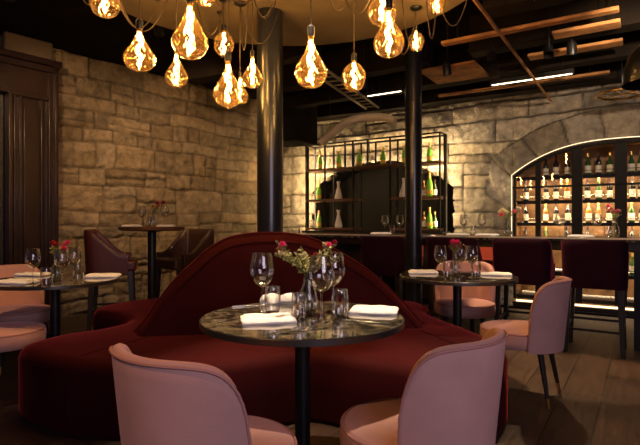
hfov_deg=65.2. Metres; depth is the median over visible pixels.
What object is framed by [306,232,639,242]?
countertop
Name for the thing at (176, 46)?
pendant bulb
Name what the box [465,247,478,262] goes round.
bowl
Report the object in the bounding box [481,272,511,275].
folded napkin
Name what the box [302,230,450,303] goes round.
bar cabinet
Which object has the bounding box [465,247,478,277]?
wine glass
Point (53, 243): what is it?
flower bouquet
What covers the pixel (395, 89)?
lamp
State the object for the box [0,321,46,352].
tub chair
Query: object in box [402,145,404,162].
champagne bottle
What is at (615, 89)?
pendant
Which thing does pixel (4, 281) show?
folded napkin
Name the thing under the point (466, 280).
table knife
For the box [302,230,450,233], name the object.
countertop
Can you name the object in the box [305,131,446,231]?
shelving
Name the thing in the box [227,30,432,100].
ceiling beam
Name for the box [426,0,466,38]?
pendant bulb
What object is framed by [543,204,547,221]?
wine bottle
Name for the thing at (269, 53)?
column
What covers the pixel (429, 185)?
champagne bottle
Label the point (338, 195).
glass carafe
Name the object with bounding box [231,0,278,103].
pendant bulb
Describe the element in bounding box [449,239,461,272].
flower bouquet
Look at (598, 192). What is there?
wine bottle
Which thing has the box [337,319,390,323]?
table knife
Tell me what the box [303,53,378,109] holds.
cable tray
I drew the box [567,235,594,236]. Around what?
folded napkin
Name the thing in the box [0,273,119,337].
round table
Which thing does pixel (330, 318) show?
fork
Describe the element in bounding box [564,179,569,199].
wine bottle
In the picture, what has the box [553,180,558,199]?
wine bottle
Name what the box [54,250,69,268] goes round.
bowl
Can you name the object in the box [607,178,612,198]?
wine bottle
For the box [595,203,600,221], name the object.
wine bottle
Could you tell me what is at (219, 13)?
pendant bulb
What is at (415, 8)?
pendant bulb
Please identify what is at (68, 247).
wine glass
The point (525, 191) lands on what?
wine bottle
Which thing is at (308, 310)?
glass vase
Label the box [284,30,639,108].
ceiling beam
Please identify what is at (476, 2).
conduit pipe
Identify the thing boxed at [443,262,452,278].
water tumbler
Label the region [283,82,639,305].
wall
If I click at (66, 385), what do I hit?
sofa
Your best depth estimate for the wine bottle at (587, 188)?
6.65 m
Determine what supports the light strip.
attached to the wall at (488, 141)
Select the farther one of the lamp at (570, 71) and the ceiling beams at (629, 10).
the lamp at (570, 71)
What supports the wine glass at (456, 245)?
on the round table at (457, 282)
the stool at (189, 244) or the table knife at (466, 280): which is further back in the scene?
the stool at (189, 244)
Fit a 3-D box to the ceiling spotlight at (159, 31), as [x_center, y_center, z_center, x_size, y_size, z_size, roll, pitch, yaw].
[-1.597,-1.987,4.953,0.095,0.287,0.145,0,0,0]
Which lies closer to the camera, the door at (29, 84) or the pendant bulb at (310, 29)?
the pendant bulb at (310, 29)
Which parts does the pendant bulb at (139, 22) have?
glass bulb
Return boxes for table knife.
[10,286,47,286]
[268,325,318,333]
[276,326,327,334]
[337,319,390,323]
[466,280,496,280]
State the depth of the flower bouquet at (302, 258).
2.26 m
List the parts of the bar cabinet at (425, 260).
door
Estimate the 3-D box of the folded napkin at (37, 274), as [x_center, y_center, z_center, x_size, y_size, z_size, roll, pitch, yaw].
[-2.273,0.407,3.958,0.252,0.024,0.128,0,0,10]
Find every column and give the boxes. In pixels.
[257,7,282,231]
[405,23,421,303]
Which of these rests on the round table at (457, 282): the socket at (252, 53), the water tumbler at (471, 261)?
the water tumbler at (471, 261)
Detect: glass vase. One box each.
[298,271,317,314]
[450,253,459,274]
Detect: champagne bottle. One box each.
[316,183,321,198]
[316,210,321,227]
[317,152,322,168]
[336,151,341,166]
[357,149,361,165]
[380,147,385,163]
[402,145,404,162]
[426,172,432,195]
[426,207,432,227]
[427,142,431,160]
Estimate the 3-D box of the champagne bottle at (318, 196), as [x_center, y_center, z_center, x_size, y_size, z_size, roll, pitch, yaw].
[-0.017,-0.525,8.368,0.084,0.289,0.084,0,0,0]
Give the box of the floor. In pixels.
[0,303,639,444]
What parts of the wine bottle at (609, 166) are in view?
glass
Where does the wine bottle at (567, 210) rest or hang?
on the shelf at (621, 174)
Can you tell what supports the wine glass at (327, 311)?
on the round table at (338, 332)
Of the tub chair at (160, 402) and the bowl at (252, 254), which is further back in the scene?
the bowl at (252, 254)
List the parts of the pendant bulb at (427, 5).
glass bulb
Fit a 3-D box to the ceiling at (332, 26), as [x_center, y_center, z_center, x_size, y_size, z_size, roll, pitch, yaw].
[-0.280,-1.740,3.300,3.000,0.120,3.000,0,0,0]
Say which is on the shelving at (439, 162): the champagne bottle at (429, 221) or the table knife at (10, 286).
the champagne bottle at (429, 221)
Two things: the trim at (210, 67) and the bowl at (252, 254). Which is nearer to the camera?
the bowl at (252, 254)
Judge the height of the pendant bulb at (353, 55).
0.803 m
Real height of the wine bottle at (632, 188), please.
0.295 m
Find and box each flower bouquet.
[49,240,70,277]
[146,200,166,224]
[274,240,343,309]
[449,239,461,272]
[498,208,516,233]
[606,203,621,234]
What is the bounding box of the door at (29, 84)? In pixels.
[0,48,62,321]
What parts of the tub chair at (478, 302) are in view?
seat, backrest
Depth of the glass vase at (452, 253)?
3.99 m
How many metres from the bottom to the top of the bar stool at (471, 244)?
1.015 m
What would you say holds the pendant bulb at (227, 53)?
hanging from the ceiling at (332, 26)
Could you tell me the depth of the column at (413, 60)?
5.23 m
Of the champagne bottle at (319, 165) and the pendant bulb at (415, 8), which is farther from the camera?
the champagne bottle at (319, 165)
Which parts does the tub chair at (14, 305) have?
leg, backrest, seat, leg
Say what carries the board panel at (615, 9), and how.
hanging from the ceiling at (71, 26)
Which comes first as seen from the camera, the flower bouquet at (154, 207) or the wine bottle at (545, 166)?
the flower bouquet at (154, 207)
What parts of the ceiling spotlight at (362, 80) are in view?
stem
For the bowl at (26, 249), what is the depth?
3.39 m
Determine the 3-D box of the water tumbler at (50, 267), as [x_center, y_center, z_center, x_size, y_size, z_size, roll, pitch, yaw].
[-1.779,0.356,3.252,0.075,0.126,0.075,0,0,0]
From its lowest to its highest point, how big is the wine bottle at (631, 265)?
0.276 m
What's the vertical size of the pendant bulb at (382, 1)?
0.460 m
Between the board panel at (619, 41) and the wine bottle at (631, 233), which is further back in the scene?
the wine bottle at (631, 233)
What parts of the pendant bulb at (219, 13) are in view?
glass bulb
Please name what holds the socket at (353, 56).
attached to the pendant bulb at (353, 55)
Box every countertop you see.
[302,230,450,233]
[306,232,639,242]
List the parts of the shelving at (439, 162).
post, led strip, post, post, post, post, post, post, post, rail, post, led strip, rail, post, post, post, led strip, post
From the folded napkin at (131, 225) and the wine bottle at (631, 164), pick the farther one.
the wine bottle at (631, 164)
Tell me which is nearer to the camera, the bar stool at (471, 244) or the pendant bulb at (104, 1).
the pendant bulb at (104, 1)
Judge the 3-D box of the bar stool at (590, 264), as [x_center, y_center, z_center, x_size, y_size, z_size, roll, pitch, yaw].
[2.522,0.662,4.583,0.533,1.015,0.481,0,0,33]
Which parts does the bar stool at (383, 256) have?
backrest, leg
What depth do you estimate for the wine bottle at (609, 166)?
6.51 m
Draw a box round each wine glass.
[25,248,40,284]
[54,249,69,285]
[66,247,81,280]
[250,253,273,313]
[308,255,334,322]
[321,252,344,313]
[434,245,446,276]
[454,245,467,275]
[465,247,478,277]
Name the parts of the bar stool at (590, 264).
leg, leg, backrest, leg, leg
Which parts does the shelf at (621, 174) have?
rack rail, rack rail, arched frame, rack rail, rack rail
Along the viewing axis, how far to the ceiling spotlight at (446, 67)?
5.32 m
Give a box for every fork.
[232,304,270,306]
[330,318,373,322]
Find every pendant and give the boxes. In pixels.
[594,61,639,100]
[621,45,639,90]
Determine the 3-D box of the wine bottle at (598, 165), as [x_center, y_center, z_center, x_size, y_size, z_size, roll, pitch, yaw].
[3.676,-0.776,6.600,0.072,0.290,0.072,0,0,9]
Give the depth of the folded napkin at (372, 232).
5.97 m
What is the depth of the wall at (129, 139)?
6.99 m
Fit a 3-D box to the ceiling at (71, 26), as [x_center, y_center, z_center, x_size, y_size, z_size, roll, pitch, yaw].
[0.500,-2.180,4.250,15.000,0.100,13.500,0,0,0]
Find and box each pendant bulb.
[83,0,158,27]
[119,0,187,87]
[123,0,159,71]
[171,0,207,59]
[195,0,251,6]
[197,0,233,57]
[213,0,242,106]
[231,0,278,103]
[242,0,275,88]
[295,0,326,88]
[329,0,365,91]
[345,0,396,26]
[373,0,404,57]
[390,0,423,54]
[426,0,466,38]
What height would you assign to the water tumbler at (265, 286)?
0.126 m
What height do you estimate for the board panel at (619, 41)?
0.400 m
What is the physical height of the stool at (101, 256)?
1.096 m
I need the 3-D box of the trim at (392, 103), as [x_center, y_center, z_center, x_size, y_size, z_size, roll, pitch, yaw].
[3.322,-1.925,6.276,9.200,0.409,0.270,0,0,33]
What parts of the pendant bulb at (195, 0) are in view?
cord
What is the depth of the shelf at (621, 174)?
6.53 m
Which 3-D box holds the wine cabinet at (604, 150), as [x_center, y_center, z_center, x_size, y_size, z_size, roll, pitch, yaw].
[3.947,0.060,6.510,2.620,2.220,0.620,0,0,33]
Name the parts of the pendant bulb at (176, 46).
cord, glass bulb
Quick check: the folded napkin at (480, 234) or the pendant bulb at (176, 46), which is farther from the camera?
the folded napkin at (480, 234)
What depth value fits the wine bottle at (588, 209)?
6.64 m
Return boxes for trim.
[1,31,52,59]
[183,43,321,85]
[283,93,316,147]
[317,60,626,121]
[483,0,573,17]
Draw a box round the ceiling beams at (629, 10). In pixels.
[469,0,639,57]
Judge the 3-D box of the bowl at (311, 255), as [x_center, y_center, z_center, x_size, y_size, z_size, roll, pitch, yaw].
[0.006,0.218,2.129,0.114,0.154,0.114,0,0,0]
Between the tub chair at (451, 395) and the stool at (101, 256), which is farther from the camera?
the stool at (101, 256)
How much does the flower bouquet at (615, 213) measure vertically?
0.306 m
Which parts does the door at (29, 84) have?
rail, cornice, raised panel, cornice, architrave, architrave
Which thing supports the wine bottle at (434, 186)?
on the shelving at (439, 162)
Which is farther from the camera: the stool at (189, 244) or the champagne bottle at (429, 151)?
the champagne bottle at (429, 151)
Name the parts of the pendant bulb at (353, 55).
cord, glass bulb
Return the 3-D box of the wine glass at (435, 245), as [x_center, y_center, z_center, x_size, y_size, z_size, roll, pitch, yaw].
[0.927,0.298,3.849,0.099,0.242,0.099,0,0,0]
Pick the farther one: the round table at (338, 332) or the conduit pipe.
the conduit pipe
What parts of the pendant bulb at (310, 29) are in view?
glass bulb, cord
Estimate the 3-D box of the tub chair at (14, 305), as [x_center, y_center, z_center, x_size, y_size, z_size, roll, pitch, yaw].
[-2.524,0.769,4.133,0.584,0.807,0.543,0,0,41]
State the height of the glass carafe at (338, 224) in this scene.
0.290 m
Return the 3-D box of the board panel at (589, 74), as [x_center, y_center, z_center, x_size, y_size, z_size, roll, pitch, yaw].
[2.443,-1.910,6.204,2.000,0.440,0.069,0,0,33]
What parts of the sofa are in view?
seat, backrest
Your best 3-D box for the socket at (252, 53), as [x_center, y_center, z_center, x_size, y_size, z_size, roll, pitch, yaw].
[-0.489,-1.226,3.625,0.033,0.048,0.034,0,0,-18]
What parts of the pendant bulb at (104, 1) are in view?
glass bulb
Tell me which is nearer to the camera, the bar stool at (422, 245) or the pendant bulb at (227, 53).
the pendant bulb at (227, 53)
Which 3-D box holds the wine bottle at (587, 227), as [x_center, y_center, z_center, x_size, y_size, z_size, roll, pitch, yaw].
[3.569,0.188,6.669,0.070,0.282,0.070,0,0,27]
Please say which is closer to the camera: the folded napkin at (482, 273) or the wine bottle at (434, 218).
the folded napkin at (482, 273)
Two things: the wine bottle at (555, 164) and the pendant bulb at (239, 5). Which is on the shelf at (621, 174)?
the wine bottle at (555, 164)
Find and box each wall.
[0,34,256,317]
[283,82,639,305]
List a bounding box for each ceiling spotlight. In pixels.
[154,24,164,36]
[360,42,367,88]
[442,24,451,75]
[543,7,553,58]
[566,37,576,55]
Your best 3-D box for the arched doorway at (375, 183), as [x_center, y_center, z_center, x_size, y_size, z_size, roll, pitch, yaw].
[1.081,0.090,8.340,2.540,2.160,0.600,0,0,33]
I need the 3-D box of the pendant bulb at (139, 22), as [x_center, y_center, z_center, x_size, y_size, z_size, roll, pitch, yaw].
[-1.015,-1.280,2.947,0.315,0.800,0.261,0,0,-7]
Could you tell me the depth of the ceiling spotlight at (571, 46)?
4.67 m
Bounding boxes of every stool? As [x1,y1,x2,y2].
[83,229,137,330]
[156,229,214,297]
[361,236,404,300]
[403,245,423,304]
[427,237,485,332]
[480,247,509,319]
[492,238,554,319]
[561,240,628,358]
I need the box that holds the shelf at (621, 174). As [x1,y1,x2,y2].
[512,138,639,315]
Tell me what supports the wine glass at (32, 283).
on the round table at (54, 289)
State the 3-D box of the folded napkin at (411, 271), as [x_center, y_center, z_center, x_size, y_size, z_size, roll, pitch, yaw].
[0.855,0.406,4.153,0.243,0.026,0.152,0,0,6]
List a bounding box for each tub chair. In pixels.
[0,264,49,374]
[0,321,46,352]
[109,343,297,444]
[339,327,508,444]
[434,261,495,322]
[480,276,571,408]
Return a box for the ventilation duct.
[319,113,396,144]
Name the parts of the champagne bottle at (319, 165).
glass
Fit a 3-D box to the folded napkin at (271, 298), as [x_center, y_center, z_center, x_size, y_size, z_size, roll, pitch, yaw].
[-0.218,0.393,2.605,0.184,0.054,0.113,0,0,-2]
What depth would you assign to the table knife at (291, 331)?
1.92 m
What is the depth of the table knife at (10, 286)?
3.25 m
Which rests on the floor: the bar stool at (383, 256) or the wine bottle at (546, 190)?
the bar stool at (383, 256)
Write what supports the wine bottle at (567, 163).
on the shelf at (621, 174)
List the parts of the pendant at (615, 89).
stem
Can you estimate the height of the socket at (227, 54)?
0.060 m
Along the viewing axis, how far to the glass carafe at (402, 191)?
7.51 m
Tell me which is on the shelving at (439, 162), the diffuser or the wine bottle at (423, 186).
the wine bottle at (423, 186)
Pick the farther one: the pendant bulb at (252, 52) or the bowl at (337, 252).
the pendant bulb at (252, 52)
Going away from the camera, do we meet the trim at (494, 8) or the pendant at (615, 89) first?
the trim at (494, 8)
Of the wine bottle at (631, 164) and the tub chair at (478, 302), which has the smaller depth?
the tub chair at (478, 302)
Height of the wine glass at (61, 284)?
0.242 m
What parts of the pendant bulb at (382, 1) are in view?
cord, glass bulb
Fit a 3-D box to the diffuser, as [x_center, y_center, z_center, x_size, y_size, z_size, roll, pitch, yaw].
[2.382,-1.615,5.661,0.846,0.007,0.015,0,0,33]
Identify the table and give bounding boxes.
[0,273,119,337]
[118,226,184,298]
[199,301,404,444]
[400,270,518,327]
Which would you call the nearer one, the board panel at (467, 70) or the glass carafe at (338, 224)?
the board panel at (467, 70)
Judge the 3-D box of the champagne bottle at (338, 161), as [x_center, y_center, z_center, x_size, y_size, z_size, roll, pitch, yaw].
[0.310,-1.030,8.158,0.084,0.289,0.084,0,0,0]
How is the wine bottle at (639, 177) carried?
on the shelf at (621, 174)
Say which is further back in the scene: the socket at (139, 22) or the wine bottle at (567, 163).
the wine bottle at (567, 163)
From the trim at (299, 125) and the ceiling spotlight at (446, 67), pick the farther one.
the trim at (299, 125)
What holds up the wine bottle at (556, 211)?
on the shelf at (621, 174)
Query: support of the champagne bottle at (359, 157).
on the shelving at (439, 162)
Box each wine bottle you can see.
[422,181,425,195]
[422,212,425,227]
[433,180,436,195]
[433,212,436,227]
[523,181,528,200]
[523,204,527,221]
[543,159,548,175]
[543,181,548,199]
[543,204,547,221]
[553,155,558,175]
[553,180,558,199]
[553,204,558,221]
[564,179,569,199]
[565,155,569,174]
[565,203,570,221]
[585,153,590,173]
[585,179,590,199]
[585,226,589,234]
[586,203,591,221]
[595,153,601,173]
[595,178,601,198]
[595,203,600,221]
[606,152,612,172]
[606,203,611,221]
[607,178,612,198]
[628,151,634,171]
[628,202,634,221]
[629,176,635,198]
[629,226,634,235]
[629,253,633,274]
[637,151,639,171]
[638,177,639,197]
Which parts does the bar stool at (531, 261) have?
leg, leg, backrest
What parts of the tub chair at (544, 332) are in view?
seat, leg, backrest, leg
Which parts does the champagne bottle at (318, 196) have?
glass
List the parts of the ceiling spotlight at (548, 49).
stem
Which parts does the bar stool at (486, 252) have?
backrest, seat, leg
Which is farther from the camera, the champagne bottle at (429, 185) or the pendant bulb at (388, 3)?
the champagne bottle at (429, 185)
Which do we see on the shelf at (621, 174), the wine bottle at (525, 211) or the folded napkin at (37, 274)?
the wine bottle at (525, 211)
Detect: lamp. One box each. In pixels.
[366,72,402,96]
[490,42,573,85]
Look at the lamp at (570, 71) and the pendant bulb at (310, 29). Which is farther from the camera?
the lamp at (570, 71)
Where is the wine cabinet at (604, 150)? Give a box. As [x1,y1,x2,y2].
[512,137,639,307]
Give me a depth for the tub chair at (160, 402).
1.32 m
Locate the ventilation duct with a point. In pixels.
(345, 123)
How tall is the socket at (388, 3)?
0.060 m
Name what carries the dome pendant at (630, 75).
hanging from the ceiling at (71, 26)
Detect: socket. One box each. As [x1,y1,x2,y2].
[136,18,142,29]
[225,51,230,60]
[250,50,254,56]
[307,24,314,35]
[351,52,356,60]
[385,0,392,7]
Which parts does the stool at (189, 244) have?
leg, seat, leg, backrest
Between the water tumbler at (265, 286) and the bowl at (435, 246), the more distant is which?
the bowl at (435, 246)
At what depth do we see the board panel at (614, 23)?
4.40 m
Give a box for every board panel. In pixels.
[422,58,488,83]
[438,65,609,97]
[441,0,618,46]
[528,34,622,60]
[552,0,620,38]
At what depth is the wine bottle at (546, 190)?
6.92 m
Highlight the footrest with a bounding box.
[518,291,633,302]
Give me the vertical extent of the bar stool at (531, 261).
1.015 m
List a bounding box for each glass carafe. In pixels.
[334,181,342,198]
[335,210,341,227]
[399,178,404,196]
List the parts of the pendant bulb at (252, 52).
glass bulb, cord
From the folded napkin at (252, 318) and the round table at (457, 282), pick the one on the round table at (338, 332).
the folded napkin at (252, 318)
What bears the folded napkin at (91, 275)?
on the round table at (54, 289)
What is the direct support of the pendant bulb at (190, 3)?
hanging from the ceiling at (332, 26)
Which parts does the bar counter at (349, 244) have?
panel, panel, leg, foot rail, leg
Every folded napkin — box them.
[0,278,39,284]
[13,272,50,276]
[83,273,121,277]
[122,224,141,226]
[156,224,175,226]
[240,313,296,325]
[260,293,295,304]
[349,305,398,315]
[370,232,391,233]
[408,269,437,273]
[447,233,469,234]
[475,233,498,235]
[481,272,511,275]
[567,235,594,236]
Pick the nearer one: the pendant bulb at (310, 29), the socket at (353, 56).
the pendant bulb at (310, 29)
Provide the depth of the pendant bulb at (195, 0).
3.13 m
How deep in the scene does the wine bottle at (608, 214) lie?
6.51 m
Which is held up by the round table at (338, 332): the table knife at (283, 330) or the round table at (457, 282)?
the table knife at (283, 330)
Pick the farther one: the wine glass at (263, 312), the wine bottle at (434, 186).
the wine bottle at (434, 186)
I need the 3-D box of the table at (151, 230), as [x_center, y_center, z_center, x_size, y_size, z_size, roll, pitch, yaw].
[-1.831,0.608,5.450,0.690,1.125,0.690,0,0,0]
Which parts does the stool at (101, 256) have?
leg, leg, backrest, leg, seat, leg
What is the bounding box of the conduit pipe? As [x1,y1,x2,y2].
[473,0,551,101]
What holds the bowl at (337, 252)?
on the wine glass at (327, 311)
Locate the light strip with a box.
[511,136,639,230]
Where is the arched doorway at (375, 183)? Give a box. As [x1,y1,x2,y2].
[312,161,454,232]
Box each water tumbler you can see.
[40,267,52,287]
[72,264,83,281]
[264,286,280,313]
[291,292,306,319]
[331,288,348,318]
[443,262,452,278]
[471,261,480,277]
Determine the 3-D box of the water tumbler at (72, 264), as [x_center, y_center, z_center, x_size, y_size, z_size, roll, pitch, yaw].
[-1.706,0.356,3.525,0.075,0.126,0.075,0,0,0]
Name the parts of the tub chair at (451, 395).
seat, backrest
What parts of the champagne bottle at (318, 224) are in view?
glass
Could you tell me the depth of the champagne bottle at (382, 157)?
7.70 m
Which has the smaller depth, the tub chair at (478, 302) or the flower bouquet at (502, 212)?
the tub chair at (478, 302)
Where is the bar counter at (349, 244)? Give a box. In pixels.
[297,232,639,350]
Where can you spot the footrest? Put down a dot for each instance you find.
(523, 294)
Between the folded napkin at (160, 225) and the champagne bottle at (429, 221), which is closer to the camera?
the folded napkin at (160, 225)
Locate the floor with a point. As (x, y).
(598, 401)
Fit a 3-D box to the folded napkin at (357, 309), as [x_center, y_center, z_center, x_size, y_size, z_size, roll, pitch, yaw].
[0.253,0.407,2.343,0.226,0.025,0.165,0,0,12]
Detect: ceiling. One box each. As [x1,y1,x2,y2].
[0,0,482,99]
[101,0,464,45]
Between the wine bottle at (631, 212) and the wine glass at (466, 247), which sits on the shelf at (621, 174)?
the wine bottle at (631, 212)
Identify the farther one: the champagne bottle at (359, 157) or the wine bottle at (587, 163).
the champagne bottle at (359, 157)
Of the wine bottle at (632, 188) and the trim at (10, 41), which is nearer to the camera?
the trim at (10, 41)
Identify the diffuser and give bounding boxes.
[492,73,571,85]
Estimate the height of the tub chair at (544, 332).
0.807 m
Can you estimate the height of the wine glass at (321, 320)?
0.279 m
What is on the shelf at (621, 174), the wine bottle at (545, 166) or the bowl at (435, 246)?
the wine bottle at (545, 166)
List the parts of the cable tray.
rail, rail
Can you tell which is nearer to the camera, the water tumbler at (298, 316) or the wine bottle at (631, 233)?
the water tumbler at (298, 316)
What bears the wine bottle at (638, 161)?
on the shelf at (621, 174)
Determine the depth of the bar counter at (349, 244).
5.29 m
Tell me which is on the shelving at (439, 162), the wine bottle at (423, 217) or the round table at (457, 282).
the wine bottle at (423, 217)
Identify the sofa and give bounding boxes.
[18,232,507,439]
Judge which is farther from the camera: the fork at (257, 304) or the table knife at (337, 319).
the fork at (257, 304)
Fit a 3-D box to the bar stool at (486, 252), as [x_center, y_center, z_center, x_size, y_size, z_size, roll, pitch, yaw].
[2.050,0.662,6.196,0.533,1.015,0.481,0,0,33]
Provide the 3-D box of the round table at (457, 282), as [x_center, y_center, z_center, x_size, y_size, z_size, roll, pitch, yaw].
[1.085,0.795,3.950,0.901,0.750,0.901,0,0,10]
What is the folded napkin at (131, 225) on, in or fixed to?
on the table at (151, 230)
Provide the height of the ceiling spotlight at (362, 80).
0.560 m
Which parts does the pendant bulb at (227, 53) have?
glass bulb, cord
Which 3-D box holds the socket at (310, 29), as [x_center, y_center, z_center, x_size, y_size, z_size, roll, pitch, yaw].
[-0.049,-1.046,2.727,0.041,0.060,0.042,0,0,1]
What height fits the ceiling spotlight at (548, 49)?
0.615 m
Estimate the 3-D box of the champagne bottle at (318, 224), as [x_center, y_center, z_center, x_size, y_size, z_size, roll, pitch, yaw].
[-0.017,-0.060,8.368,0.084,0.289,0.084,0,0,0]
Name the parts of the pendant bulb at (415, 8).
glass bulb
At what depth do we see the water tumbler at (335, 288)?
2.19 m
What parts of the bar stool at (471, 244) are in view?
leg, backrest, leg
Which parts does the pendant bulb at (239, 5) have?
glass bulb, cord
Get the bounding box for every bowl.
[25,249,40,267]
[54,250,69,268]
[250,254,273,285]
[308,255,334,291]
[321,252,344,285]
[434,246,446,262]
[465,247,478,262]
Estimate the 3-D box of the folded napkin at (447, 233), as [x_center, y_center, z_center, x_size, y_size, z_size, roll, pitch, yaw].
[1.520,0.129,5.512,0.233,0.022,0.130,0,0,33]

